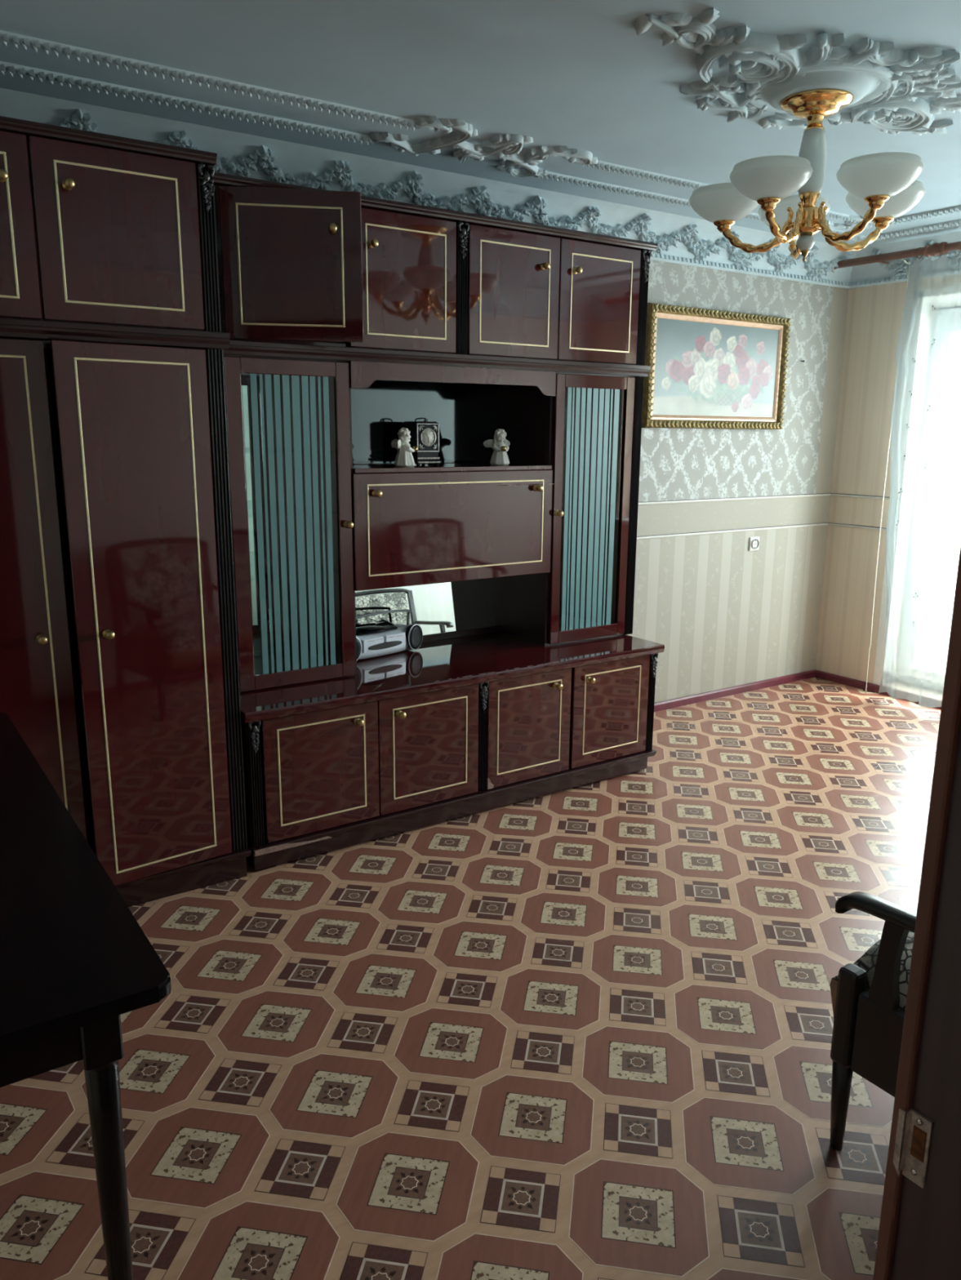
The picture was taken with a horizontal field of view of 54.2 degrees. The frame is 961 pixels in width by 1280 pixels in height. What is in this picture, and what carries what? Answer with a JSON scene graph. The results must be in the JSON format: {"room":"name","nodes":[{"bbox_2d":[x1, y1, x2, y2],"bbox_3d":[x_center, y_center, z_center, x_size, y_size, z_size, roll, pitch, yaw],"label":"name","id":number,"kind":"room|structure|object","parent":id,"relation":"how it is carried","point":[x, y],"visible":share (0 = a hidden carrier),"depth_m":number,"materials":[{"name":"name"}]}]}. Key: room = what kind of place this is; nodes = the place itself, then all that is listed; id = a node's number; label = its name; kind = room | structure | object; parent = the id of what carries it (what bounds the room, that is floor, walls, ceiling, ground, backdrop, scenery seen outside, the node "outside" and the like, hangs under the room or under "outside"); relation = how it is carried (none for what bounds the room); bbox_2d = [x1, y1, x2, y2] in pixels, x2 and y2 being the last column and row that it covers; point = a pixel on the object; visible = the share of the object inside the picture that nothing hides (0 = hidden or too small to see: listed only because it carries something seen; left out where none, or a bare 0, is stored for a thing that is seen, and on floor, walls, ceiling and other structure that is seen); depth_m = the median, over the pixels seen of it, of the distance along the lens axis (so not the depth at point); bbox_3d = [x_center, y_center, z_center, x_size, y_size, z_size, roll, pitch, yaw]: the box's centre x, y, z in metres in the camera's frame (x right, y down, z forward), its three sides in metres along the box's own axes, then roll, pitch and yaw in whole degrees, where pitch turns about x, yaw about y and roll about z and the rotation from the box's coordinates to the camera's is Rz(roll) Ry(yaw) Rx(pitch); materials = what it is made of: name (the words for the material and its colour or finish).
{"room":"living room","nodes":[
{"label":"living room","id":0,"kind":"room"},
{"bbox_2d":[0,677,941,1279],"bbox_3d":[0.667,0.914,3.057,5.850,0.100,3.410,-8,15,-33],"label":"floor","id":1,"kind":"structure","parent":0,"point":[584,1032],"depth_m":2.34,"materials":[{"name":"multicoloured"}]},
{"bbox_2d":[0,712,171,1279],"bbox_3d":[-1.194,0.746,1.784,0.810,0.750,1.535,-8,15,-33],"label":"table","id":2,"kind":"object","parent":1,"relation":"on","point":[75,958],"visible":1,"depth_m":1.39,"materials":[{"name":"paint"}]},
{"bbox_2d":[0,317,251,906],"bbox_3d":[-1.347,-0.047,2.968,1.020,1.782,0.681,-8,15,-33],"label":"wardrobe","id":3,"kind":"object","parent":1,"relation":"on","point":[119,677],"visible":0.94,"depth_m":2.80,"materials":[{"name":"brown wood"}]},
{"bbox_2d":[0,115,221,332],"bbox_3d":[-1.350,-1.161,2.731,1.010,0.493,0.650,-8,15,-33],"label":"wall cabinet","id":4,"kind":"object","parent":3,"relation":"on","point":[95,228],"visible":0.98,"depth_m":2.60,"materials":[{"name":"brown wood"}]},
{"bbox_2d":[197,163,214,211],"bbox_3d":[-0.794,-1.313,2.728,0.050,0.129,0.018,-8,15,-33],"label":"carved ornament","id":5,"kind":"object","parent":4,"relation":"attached to","point":[206,193],"depth_m":2.73,"materials":[{"name":"brown metal"}]},
{"bbox_2d":[240,631,664,870],"bbox_3d":[-0.168,0.359,3.924,1.904,0.593,0.670,-8,15,-33],"label":"base cabinet","id":6,"kind":"object","parent":1,"relation":"on","point":[442,730],"visible":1,"depth_m":3.60,"materials":[{"name":"brown wood"}]},
{"bbox_2d":[248,720,260,753],"bbox_3d":[-0.753,0.325,3.140,0.044,0.118,0.018,-8,15,-33],"label":"carved ornament","id":7,"kind":"object","parent":6,"relation":"attached to","point":[254,744],"depth_m":3.14,"materials":[{"name":"brown metal"}]},
{"bbox_2d":[240,631,664,723],"bbox_3d":[-0.167,0.086,3.865,1.904,0.034,0.664,-8,15,-33],"label":"countertop","id":8,"kind":"structure","parent":6,"relation":"on","point":[408,672],"depth_m":3.69,"materials":[{"name":"brown wood"}]},
{"bbox_2d":[355,607,422,660],"bbox_3d":[-0.431,-0.062,3.861,0.137,0.246,0.430,13,17,43],"label":"boombox","id":9,"kind":"object","parent":8,"relation":"on","point":[371,641],"visible":0.75,"depth_m":3.86,"materials":[{"name":"silver metal"}]},
{"bbox_2d":[222,339,650,692],"bbox_3d":[-0.203,-0.532,3.829,1.932,1.188,0.485,-8,15,-33],"label":"hutch","id":10,"kind":"object","parent":8,"relation":"on","point":[539,548],"visible":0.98,"depth_m":3.73,"materials":[{"name":"brown wood"}]},
{"bbox_2d":[240,373,300,656],"bbox_3d":[-0.912,-0.474,3.637,0.485,1.106,0.006,-8,15,-33],"label":"mirror","id":11,"kind":"object","parent":10,"relation":"attached to","point":[245,378],"depth_m":3.68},
{"bbox_2d":[244,448,335,452],"bbox_3d":[-0.802,-0.689,3.426,0.485,0.005,0.365,-8,15,-33],"label":"glass shelf","id":12,"kind":"object","parent":10,"relation":"attached to","point":[245,450],"depth_m":3.51,"materials":[{"name":"glass"}]},
{"bbox_2d":[246,505,337,516],"bbox_3d":[-0.804,-0.474,3.474,0.485,0.005,0.365,-8,15,-33],"label":"glass shelf","id":13,"kind":"object","parent":10,"relation":"attached to","point":[251,511],"depth_m":3.53,"materials":[{"name":"glass"}]},
{"bbox_2d":[391,427,417,466],"bbox_3d":[-0.288,-0.745,3.624,0.097,0.147,0.119,-3,13,-16],"label":"angel figurine","id":14,"kind":"object","parent":10,"relation":"on","point":[404,458],"visible":1,"depth_m":3.60,"materials":[{"name":"white ceramic"}]},
{"bbox_2d":[401,417,441,465],"bbox_3d":[-0.238,-0.803,3.796,0.127,0.187,0.138,-8,15,-33],"label":"mantel clock","id":15,"kind":"object","parent":10,"relation":"on","point":[424,434],"visible":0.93,"depth_m":3.75,"materials":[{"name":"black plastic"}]},
{"bbox_2d":[351,379,498,463],"bbox_3d":[-0.295,-0.915,3.910,0.902,0.354,0.005,-8,15,-33],"label":"mirror","id":16,"kind":"object","parent":10,"relation":"on","point":[467,415],"depth_m":3.94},
{"bbox_2d":[355,577,496,635],"bbox_3d":[-0.307,-0.161,4.086,0.902,0.292,0.036,-8,15,-33],"label":"mirror","id":17,"kind":"object","parent":10,"relation":"on","point":[464,607],"depth_m":4.17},
{"bbox_2d":[213,172,657,365],"bbox_3d":[-0.151,-1.340,3.587,1.946,0.494,0.627,-8,15,-33],"label":"wall cabinet","id":18,"kind":"object","parent":10,"relation":"on","point":[298,264],"visible":0.73,"depth_m":3.39,"materials":[{"name":"brown wood"}]},
{"bbox_2d":[457,221,469,259],"bbox_3d":[-0.062,-1.470,3.459,0.050,0.129,0.018,-8,15,-33],"label":"carved ornament","id":19,"kind":"object","parent":18,"relation":"attached to","point":[463,226],"depth_m":3.46,"materials":[{"name":"brown metal"}]},
{"bbox_2d":[642,249,651,282],"bbox_3d":[0.700,-1.576,3.964,0.050,0.129,0.018,-8,15,-33],"label":"carved ornament","id":20,"kind":"object","parent":18,"relation":"attached to","point":[646,254],"depth_m":3.96,"materials":[{"name":"brown metal"}]},
{"bbox_2d":[352,462,551,473],"bbox_3d":[-0.201,-0.703,3.813,0.904,0.016,0.438,-8,15,-33],"label":"niche shelf","id":21,"kind":"object","parent":10,"relation":"attached to","point":[357,467],"depth_m":3.73,"materials":[{"name":"brown wood"}]},
{"bbox_2d":[483,428,510,465],"bbox_3d":[0.082,-0.798,3.877,0.119,0.146,0.097,-4,13,-20],"label":"angel figurine","id":22,"kind":"object","parent":10,"relation":"on","point":[500,444],"visible":1,"depth_m":3.86,"materials":[{"name":"white ceramic"}]},
{"bbox_2d":[547,386,575,617],"bbox_3d":[0.253,-0.636,4.410,0.455,1.106,0.006,-8,15,-33],"label":"mirror","id":23,"kind":"object","parent":10,"relation":"attached to","point":[566,388],"depth_m":4.51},
{"bbox_2d":[551,448,612,450],"bbox_3d":[0.363,-0.851,4.200,0.455,0.005,0.365,-8,15,-33],"label":"glass shelf","id":24,"kind":"object","parent":10,"relation":"attached to","point":[564,449],"depth_m":4.31,"materials":[{"name":"clear glass"}]},
{"bbox_2d":[560,540,617,553],"bbox_3d":[0.360,-0.421,4.295,0.455,0.005,0.365,-8,15,-33],"label":"glass shelf","id":25,"kind":"object","parent":10,"relation":"attached to","point":[615,544],"depth_m":4.32,"materials":[{"name":"glass"}]},
{"bbox_2d":[561,494,619,502],"bbox_3d":[0.361,-0.636,4.247,0.455,0.005,0.365,-8,15,-33],"label":"glass shelf","id":26,"kind":"object","parent":10,"relation":"attached to","point":[617,496],"depth_m":4.28,"materials":[{"name":"clear glass"}]},
{"bbox_2d":[480,681,488,710],"bbox_3d":[0.015,0.218,3.649,0.044,0.118,0.018,-8,15,-33],"label":"carved ornament","id":27,"kind":"object","parent":6,"relation":"attached to","point":[484,686],"depth_m":3.65,"materials":[{"name":"brown metal"}]},
{"bbox_2d":[650,653,658,678],"bbox_3d":[0.767,0.113,4.148,0.044,0.118,0.018,-8,15,-33],"label":"carved ornament","id":28,"kind":"object","parent":6,"relation":"attached to","point":[654,656],"depth_m":4.15,"materials":[{"name":"brown metal"}]},
{"bbox_2d":[830,891,916,1150],"bbox_3d":[1.145,0.671,1.883,0.622,0.892,0.636,-8,15,-33],"label":"armchair","id":29,"kind":"object","parent":1,"relation":"on","point":[868,995],"visible":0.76,"depth_m":1.91,"materials":[{"name":"brown wood"}]},
{"bbox_2d":[830,931,914,1018],"bbox_3d":[1.116,0.732,1.941,0.530,0.207,0.532,-8,15,-33],"label":"seat cushion","id":30,"kind":"object","parent":29,"relation":"on","point":[866,964],"depth_m":1.95,"materials":[{"name":"fabric"}]},
{"bbox_2d":[0,0,960,247],"bbox_3d":[0.757,-1.659,2.563,6.150,0.120,3.460,-8,15,-33],"label":"ceiling","id":31,"kind":"structure","parent":0,"point":[578,74],"depth_m":2.71,"materials":[{"name":"paint"}]},
{"bbox_2d":[0,30,960,241],"bbox_3d":[0.551,-1.585,2.553,5.285,0.031,2.689,-8,15,-33],"label":"trim","id":32,"kind":"structure","parent":31,"relation":"attached to","point":[506,147],"depth_m":3.19,"materials":[{"name":"paint"}]},
{"bbox_2d":[631,7,960,135],"bbox_3d":[0.983,-1.618,2.759,1.459,0.054,0.735,-8,15,-33],"label":"ceiling medallion","id":33,"kind":"structure","parent":31,"relation":"attached to","point":[884,77],"depth_m":2.64,"materials":[{"name":"paint"}]},
{"bbox_2d":[688,88,925,261],"bbox_3d":[0.995,-1.373,2.808,0.699,0.445,0.690,-8,15,-33],"label":"chandelier","id":34,"kind":"object","parent":33,"relation":"hanging from","point":[882,187],"visible":1,"depth_m":2.77,"materials":[{"name":"white glass"}]},
{"bbox_2d":[626,259,848,702],"bbox_3d":[-0.202,-0.687,4.213,6.150,2.710,0.120,-8,15,-33],"label":"wall","id":35,"kind":"structure","parent":0,"point":[725,614],"depth_m":5.31,"materials":[{"name":"paper"}]},
{"bbox_2d":[0,88,857,288],"bbox_3d":[-0.202,-1.786,3.801,5.750,0.185,0.140,-8,15,-33],"label":"trim","id":36,"kind":"structure","parent":35,"relation":"attached to","point":[680,239],"depth_m":3.82,"materials":[{"name":"paint"}]},
{"bbox_2d":[641,302,791,429],"bbox_3d":[1.261,-1.421,4.952,1.053,0.598,0.055,-8,15,-33],"label":"flower painting","id":37,"kind":"object","parent":35,"relation":"attached to","point":[710,368],"visible":1,"depth_m":4.93,"materials":[{"name":"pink paint"}]},
{"bbox_2d":[653,669,816,711],"bbox_3d":[-0.256,0.540,4.370,5.750,0.045,0.018,-8,15,-33],"label":"baseboard","id":38,"kind":"structure","parent":35,"relation":"attached to","point":[658,706],"depth_m":5.51,"materials":[{"name":"red paint"}]},
{"bbox_2d":[748,536,759,551],"bbox_3d":[1.575,-0.552,5.393,0.080,0.080,0.018,-8,15,-33],"label":"power socket","id":39,"kind":"object","parent":35,"relation":"attached to","point":[753,544],"visible":1,"depth_m":5.39,"materials":[{"name":"white plastic"}]},
{"bbox_2d":[636,522,897,539],"bbox_3d":[-0.122,-0.339,3.982,5.750,0.016,0.470,-8,15,-33],"label":"trim","id":40,"kind":"structure","parent":35,"relation":"attached to","point":[821,523],"depth_m":5.38,"materials":[{"name":"white wood"}]},
{"bbox_2d":[638,493,901,505],"bbox_3d":[-0.120,-0.512,3.944,5.750,0.016,0.470,-8,15,-33],"label":"trim","id":41,"kind":"structure","parent":35,"relation":"attached to","point":[820,494],"depth_m":5.34,"materials":[{"name":"white wood"}]},
{"bbox_2d":[814,274,960,683],"bbox_3d":[3.195,-0.703,4.414,0.300,2.710,3.360,-8,15,-33],"label":"wall","id":42,"kind":"structure","parent":0,"point":[873,315],"depth_m":5.53,"materials":[{"name":"beige paper"}]},
{"bbox_2d":[814,670,941,709],"bbox_3d":[3.025,0.509,4.636,0.018,0.045,3.222,-8,15,-33],"label":"baseboard","id":43,"kind":"structure","parent":42,"relation":"attached to","point":[820,674],"depth_m":5.73,"materials":[{"name":"red paint"}]},
{"bbox_2d":[834,240,960,270],"bbox_3d":[2.837,-1.864,4.215,0.222,0.068,2.808,-8,15,-33],"label":"curtain rod","id":44,"kind":"object","parent":42,"relation":"attached to","point":[935,249],"visible":0.95,"depth_m":4.92,"materials":[{"name":"brown wood"}]},
{"bbox_2d":[865,258,909,693],"bbox_3d":[2.263,-0.866,5.285,0.115,2.426,0.022,-8,15,-33],"label":"pull cord","id":45,"kind":"object","parent":44,"relation":"hanging from","point":[901,259],"visible":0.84,"depth_m":5.36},
{"bbox_2d":[878,258,956,707],"bbox_3d":[2.610,-0.741,4.717,0.107,2.364,1.317,-8,15,-33],"label":"sheer curtain","id":46,"kind":"object","parent":44,"relation":"hanging from","point":[913,690],"visible":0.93,"depth_m":5.16,"materials":[{"name":"white fabric"}]},
{"bbox_2d":[848,231,960,288],"bbox_3d":[2.989,-1.824,4.090,0.140,0.185,3.240,-8,15,-33],"label":"trim","id":47,"kind":"structure","parent":42,"relation":"attached to","point":[948,264],"depth_m":5.10,"materials":[{"name":"paint"}]},
{"bbox_2d":[872,284,960,685],"bbox_3d":[3.127,-0.614,4.462,0.222,2.225,2.420,-8,15,-33],"label":"trim","id":48,"kind":"structure","parent":42,"relation":"attached to","point":[919,342],"depth_m":5.30,"materials":[{"name":"paint"}]},
{"bbox_2d":[895,306,960,684],"bbox_3d":[3.190,-0.578,4.495,0.120,2.130,2.390,-8,15,-33],"label":"window","id":49,"kind":"structure","parent":42,"relation":"in","point":[947,322],"depth_m":5.38,"materials":[{"name":"clear glass"}]},
{"bbox_2d":[919,653,946,671],"bbox_3d":[3.736,0.525,5.132,1.100,0.130,4.900,-8,15,-33],"label":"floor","id":50,"kind":"structure","parent":0,"point":[926,660],"depth_m":6.47,"materials":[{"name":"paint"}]},
{"bbox_2d":[920,515,960,658],"bbox_3d":[4.154,-0.074,5.286,0.100,0.980,4.900,-8,15,-33],"label":"window","id":51,"kind":"structure","parent":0,"point":[947,535],"depth_m":6.55,"materials":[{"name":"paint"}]},
{"bbox_3d":[1.724,-0.074,1.528,6.050,2.710,0.120,-8,15,-33],"label":"wall","id":52,"kind":"structure","parent":0,"visible":0},
{"bbox_2d":[872,545,960,1279],"bbox_3d":[-0.002,0.335,0.430,1.112,2.160,0.143,-8,15,-33],"label":"door","id":53,"kind":"structure","parent":52,"relation":"in","point":[919,1237],"depth_m":0.68,"materials":[{"name":"black paint"}]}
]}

